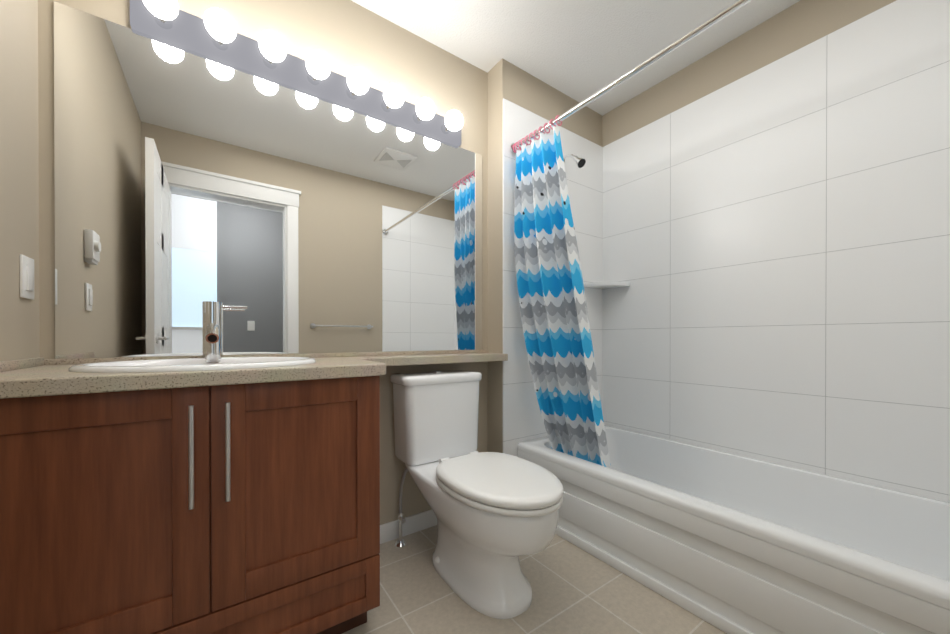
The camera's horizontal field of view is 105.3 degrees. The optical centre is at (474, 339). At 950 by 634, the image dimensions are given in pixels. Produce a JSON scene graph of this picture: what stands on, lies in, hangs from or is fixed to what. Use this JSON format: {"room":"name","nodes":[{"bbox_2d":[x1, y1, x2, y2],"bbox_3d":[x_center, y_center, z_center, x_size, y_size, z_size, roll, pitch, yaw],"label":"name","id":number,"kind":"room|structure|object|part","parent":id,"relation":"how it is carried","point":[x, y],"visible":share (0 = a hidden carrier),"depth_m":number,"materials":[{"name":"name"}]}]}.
{"room":"bathroom","nodes":[
{"label":"bathroom","id":0,"kind":"room"},
{"bbox_2d":[0,0,39,360],"bbox_3d":[-0.828,-0.272,0.327,0.100,2.440,1.965,0,0,-35],"label":"wall","id":1,"kind":"structure","parent":0,"point":[19,215],"depth_m":0.97,"materials":[{"name":"beige paint"}]},
{"bbox_2d":[20,254,33,299],"bbox_3d":[-1.235,-0.172,1.003,0.010,0.115,0.075,0,0,-35],"label":"switch plate","id":2,"kind":"object","parent":1,"relation":"attached to","point":[26,277],"visible":1,"depth_m":0.99,"materials":[{"name":"white plastic"}]},
{"bbox_2d":[38,0,487,524],"bbox_3d":[-0.639,-0.277,1.596,1.670,2.440,0.106,0,0,-35],"label":"wall","id":3,"kind":"structure","parent":0,"point":[188,182],"depth_m":1.40,"materials":[{"name":"beige paint"}]},
{"bbox_2d":[130,0,462,146],"bbox_3d":[-0.561,-1.076,1.491,1.274,0.110,0.162,0,0,-35],"label":"light bar","id":4,"kind":"object","parent":3,"relation":"attached to","point":[213,34],"visible":1,"depth_m":1.38,"materials":[{"name":"silver metal"}]},
{"bbox_3d":[-0.992,-1.067,1.143,0.090,0.090,0.090,0,0,-35],"label":"bulb","id":5,"kind":"part","parent":4,"relation":"part of","materials":[{"name":"white glass"}]},
{"bbox_2d":[154,15,172,28],"bbox_3d":[-1.031,-1.067,1.197,0.048,0.048,0.042,0,0,-35],"label":"socket","id":6,"kind":"object","parent":4,"relation":"attached to","point":[159,23],"depth_m":1.20,"materials":[{"name":"silver metal"}]},
{"bbox_2d":[212,37,227,49],"bbox_3d":[-0.904,-1.068,1.287,0.048,0.048,0.042,0,0,-35],"label":"socket","id":7,"kind":"object","parent":4,"relation":"attached to","point":[216,45],"depth_m":1.29,"materials":[{"name":"silver metal"}]},
{"bbox_3d":[-0.865,-1.067,1.232,0.090,0.090,0.090,0,0,-35],"label":"bulb","id":8,"kind":"part","parent":4,"relation":"part of","materials":[{"name":"white glass"}]},
{"bbox_2d":[263,56,276,68],"bbox_3d":[-0.776,-1.068,1.377,0.048,0.048,0.042,0,0,-35],"label":"socket","id":9,"kind":"object","parent":4,"relation":"attached to","point":[267,64],"depth_m":1.38,"materials":[{"name":"silver metal"}]},
{"bbox_3d":[-0.738,-1.068,1.322,0.090,0.090,0.090,0,0,-35],"label":"bulb","id":10,"kind":"part","parent":4,"relation":"part of","materials":[{"name":"white glass"}]},
{"bbox_2d":[307,72,319,84],"bbox_3d":[-0.649,-1.068,1.466,0.048,0.048,0.042,0,0,-35],"label":"socket","id":11,"kind":"object","parent":4,"relation":"attached to","point":[311,80],"depth_m":1.47,"materials":[{"name":"silver metal"}]},
{"bbox_3d":[-0.611,-1.068,1.411,0.090,0.090,0.090,0,0,-35],"label":"bulb","id":12,"kind":"part","parent":4,"relation":"part of","materials":[{"name":"white glass"}]},
{"bbox_2d":[346,87,357,99],"bbox_3d":[-0.522,-1.069,1.556,0.048,0.048,0.042,0,0,-35],"label":"socket","id":13,"kind":"object","parent":4,"relation":"attached to","point":[350,95],"depth_m":1.56,"materials":[{"name":"silver metal"}]},
{"bbox_3d":[-0.483,-1.069,1.501,0.090,0.090,0.090,0,0,-35],"label":"bulb","id":14,"kind":"part","parent":4,"relation":"part of","materials":[{"name":"white glass"}]},
{"bbox_2d":[381,101,391,111],"bbox_3d":[-0.395,-1.069,1.645,0.048,0.048,0.042,0,0,-35],"label":"socket","id":15,"kind":"object","parent":4,"relation":"attached to","point":[384,107],"depth_m":1.65,"materials":[{"name":"silver metal"}]},
{"bbox_3d":[-0.356,-1.069,1.591,0.090,0.090,0.090,0,0,-35],"label":"bulb","id":16,"kind":"part","parent":4,"relation":"part of","materials":[{"name":"white glass"}]},
{"bbox_2d":[413,112,422,123],"bbox_3d":[-0.268,-1.069,1.735,0.048,0.048,0.042,0,0,-35],"label":"socket","id":17,"kind":"object","parent":4,"relation":"attached to","point":[416,120],"depth_m":1.73,"materials":[{"name":"silver metal"}]},
{"bbox_3d":[-0.229,-1.069,1.680,0.090,0.090,0.090,0,0,-35],"label":"bulb","id":18,"kind":"part","parent":4,"relation":"part of","materials":[{"name":"white glass"}]},
{"bbox_2d":[441,123,450,133],"bbox_3d":[-0.140,-1.070,1.825,0.048,0.048,0.042,0,0,-35],"label":"socket","id":19,"kind":"object","parent":4,"relation":"attached to","point":[444,130],"depth_m":1.82,"materials":[{"name":"silver metal"}]},
{"bbox_3d":[-0.102,-1.069,1.770,0.090,0.090,0.090,0,0,-35],"label":"bulb","id":20,"kind":"part","parent":4,"relation":"part of","materials":[{"name":"white glass"}]},
{"bbox_2d":[342,525,726,633],"bbox_3d":[0.463,0.973,0.354,3.235,0.050,3.415,0,0,-35],"label":"floor","id":21,"kind":"structure","parent":0,"point":[576,590],"depth_m":1.30,"materials":[{"name":"ceramic tile"},{"name":"grout"}]},
{"bbox_2d":[0,369,385,633],"bbox_3d":[-0.788,0.528,1.106,0.858,0.836,0.540,0,0,-35],"label":"bathroom vanity","id":22,"kind":"object","parent":21,"relation":"on","point":[213,489],"depth_m":0.89,"materials":[{"name":"brown wood"}]},
{"bbox_3d":[-0.840,0.400,0.799,0.267,0.425,0.010,0,0,-35],"label":"door panel","id":23,"kind":"part","parent":22,"relation":"part of","materials":[{"name":"brown wood"}]},
{"bbox_3d":[-0.837,0.151,0.795,0.267,0.072,0.019,0,0,-35],"label":"door rail","id":24,"kind":"part","parent":22,"relation":"part of","materials":[{"name":"brown wood"}]},
{"bbox_3d":[-0.837,0.648,0.797,0.267,0.072,0.019,0,0,-35],"label":"door rail","id":25,"kind":"part","parent":22,"relation":"part of","materials":[{"name":"brown wood"}]},
{"bbox_2d":[0,353,507,388],"bbox_3d":[-0.458,0.093,1.340,1.668,0.036,0.536,0,0,-35],"label":"countertop","id":26,"kind":"structure","parent":22,"relation":"on","point":[9,378],"depth_m":1.52,"materials":[{"name":"beige stone"}]},
{"bbox_2d":[20,353,335,388],"bbox_3d":[-0.776,0.230,1.069,0.576,0.339,0.467,0,0,-35],"label":"sink","id":27,"kind":"object","parent":26,"relation":"in","point":[123,370],"depth_m":0.91,"materials":[{"name":"white ceramic"}]},
{"bbox_2d":[200,301,246,356],"bbox_3d":[-0.849,-0.028,1.231,0.133,0.206,0.164,0,0,-35],"label":"faucet","id":28,"kind":"object","parent":26,"relation":"on","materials":[{"name":"silver metal"}]},
{"bbox_3d":[-0.658,0.711,0.924,0.761,0.045,0.019,0,0,-35],"label":"drawer rail","id":29,"kind":"part","parent":22,"relation":"part of","materials":[{"name":"brown wood"}]},
{"bbox_3d":[-0.660,0.771,0.927,0.761,0.074,0.010,0,0,-35],"label":"drawer panel","id":30,"kind":"part","parent":22,"relation":"part of","materials":[{"name":"brown wood"}]},
{"bbox_3d":[-0.490,0.399,1.045,0.292,0.425,0.010,0,0,-35],"label":"door panel","id":31,"kind":"part","parent":22,"relation":"part of","materials":[{"name":"brown wood"}]},
{"bbox_3d":[-0.488,0.150,1.041,0.292,0.072,0.019,0,0,-35],"label":"door rail","id":32,"kind":"part","parent":22,"relation":"part of","materials":[{"name":"brown wood"}]},
{"bbox_3d":[-0.488,0.647,1.043,0.292,0.072,0.019,0,0,-35],"label":"door rail","id":33,"kind":"part","parent":22,"relation":"part of","materials":[{"name":"brown wood"}]},
{"bbox_3d":[-0.658,0.830,0.924,0.761,0.045,0.019,0,0,-35],"label":"drawer rail","id":34,"kind":"part","parent":22,"relation":"part of","materials":[{"name":"brown wood"}]},
{"bbox_2d":[390,370,562,618],"bbox_3d":[0.000,0.547,1.473,0.412,0.794,0.833,0,0,-35],"label":"toilet","id":35,"kind":"object","parent":21,"relation":"on","point":[496,514],"visible":1,"depth_m":1.33,"materials":[{"name":"white ceramic"}]},
{"bbox_3d":[-0.335,0.823,1.663,0.028,0.028,0.035,0,0,-35],"label":"supply knob","id":36,"kind":"part","parent":35,"relation":"part of","materials":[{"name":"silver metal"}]},
{"bbox_3d":[-0.180,0.370,1.728,0.392,0.345,0.192,0,0,-35],"label":"tank","id":37,"kind":"part","parent":35,"relation":"part of","materials":[{"name":"white ceramic"}]},
{"bbox_3d":[-0.180,0.176,1.727,0.412,0.042,0.208,0,0,-35],"label":"tank lid","id":38,"kind":"part","parent":35,"relation":"part of","materials":[{"name":"white ceramic"}]},
{"bbox_3d":[0.002,0.745,1.471,0.372,0.397,0.797,0,0,-35],"label":"bowl","id":39,"kind":"part","parent":35,"relation":"part of","materials":[{"name":"white ceramic"}]},
{"bbox_3d":[0.091,0.535,1.344,0.384,0.024,0.516,0,0,-35],"label":"seat","id":40,"kind":"part","parent":35,"relation":"part of","materials":[{"name":"white plastic"}]},
{"bbox_3d":[0.091,0.505,1.343,0.384,0.034,0.516,0,0,-35],"label":"lid","id":41,"kind":"part","parent":35,"relation":"part of","materials":[{"name":"white plastic"}]},
{"bbox_2d":[517,425,949,633],"bbox_3d":[1.000,0.753,1.551,0.758,0.380,1.596,0,0,-35],"label":"bathtub","id":42,"kind":"object","parent":21,"relation":"on","point":[727,543],"visible":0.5,"depth_m":1.31,"materials":[{"name":"white ceramic"}]},
{"bbox_2d":[488,58,601,452],"bbox_3d":[0.474,-0.280,2.304,0.965,2.440,0.230,0,0,-35],"label":"wall","id":43,"kind":"structure","parent":0,"point":[509,81],"depth_m":2.00,"materials":[{"name":"beige paint"}]},
{"bbox_2d":[44,350,487,364],"bbox_3d":[-0.609,0.064,1.553,1.667,0.018,0.012,0,0,-35],"label":"backsplash","id":44,"kind":"structure","parent":43,"relation":"attached to","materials":[{"name":"stone"}]},
{"bbox_2d":[380,509,436,543],"bbox_3d":[-0.255,0.900,1.806,0.804,0.085,0.012,0,0,-35],"label":"baseboard","id":45,"kind":"structure","parent":43,"relation":"attached to","point":[389,531],"depth_m":1.76,"materials":[{"name":"white wood"}]},
{"bbox_2d":[503,98,602,456],"bbox_3d":[0.499,-0.172,2.177,0.854,2.225,0.008,0,0,-35],"label":"wall tile","id":46,"kind":"structure","parent":43,"relation":"attached to","point":[522,419],"depth_m":2.04,"materials":[{"name":"white tile"}]},
{"bbox_2d":[563,154,585,167],"bbox_3d":[0.562,-1.044,2.102,0.060,0.130,0.179,0,0,-35],"label":"shower head","id":47,"kind":"object","parent":46,"relation":"attached to","point":[580,162],"visible":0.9,"depth_m":2.06},
{"bbox_3d":[0.547,-1.064,2.122,0.016,0.052,0.113,0,0,-35],"label":"arm","id":48,"kind":"part","parent":47,"relation":"part of"},
{"bbox_2d":[351,0,799,115],"bbox_3d":[0.463,-1.517,0.344,3.235,0.050,3.415,0,0,-35],"label":"ceiling","id":49,"kind":"structure","parent":0,"point":[579,51],"depth_m":1.77,"materials":[{"name":"white paint"}]},
{"bbox_2d":[602,0,895,146],"bbox_3d":[1.393,-0.278,1.750,0.100,2.440,1.735,0,0,-35],"label":"wall","id":50,"kind":"structure","parent":0,"point":[795,27],"depth_m":1.79,"materials":[{"name":"beige paint"}]},
{"bbox_2d":[584,282,629,289],"bbox_3d":[0.826,-0.346,2.279,0.200,0.022,0.200,0,0,-35],"label":"corner shelf","id":51,"kind":"object","parent":50,"relation":"attached to","point":[603,285],"visible":0.98,"depth_m":2.25,"materials":[{"name":"white ceramic"}]},
{"bbox_2d":[602,0,949,502],"bbox_3d":[1.314,-0.170,1.769,0.008,2.225,1.614,0,0,-35],"label":"wall tile","id":52,"kind":"structure","parent":50,"relation":"attached to","point":[776,246],"depth_m":1.59,"materials":[{"name":"white tile"}]},
{"bbox_3d":[1.147,-0.273,0.589,1.640,2.440,0.120,0,0,-35],"label":"wall","id":53,"kind":"structure","parent":0,"visible":0},
{"bbox_3d":[1.441,-0.166,0.876,0.811,2.225,0.008,0,0,-35],"label":"wall tile","id":54,"kind":"structure","parent":53,"relation":"attached to","visible":0},
{"bbox_2d":[510,0,751,153],"bbox_3d":[0.668,-1.031,1.309,0.052,0.052,1.598,0,0,-35],"label":"curtain rod","id":55,"kind":"object","parent":54,"relation":"attached to","point":[734,6],"visible":0.88,"depth_m":1.34,"materials":[{"name":"silver metal"}]},
{"bbox_2d":[513,115,610,467],"bbox_3d":[0.440,-0.198,1.832,0.308,1.710,0.454,0,0,-35],"label":"shower curtain","id":56,"kind":"object","parent":55,"relation":"hanging from","point":[555,321],"visible":0.96,"depth_m":1.82,"materials":[{"name":"fabric"}]}
]}

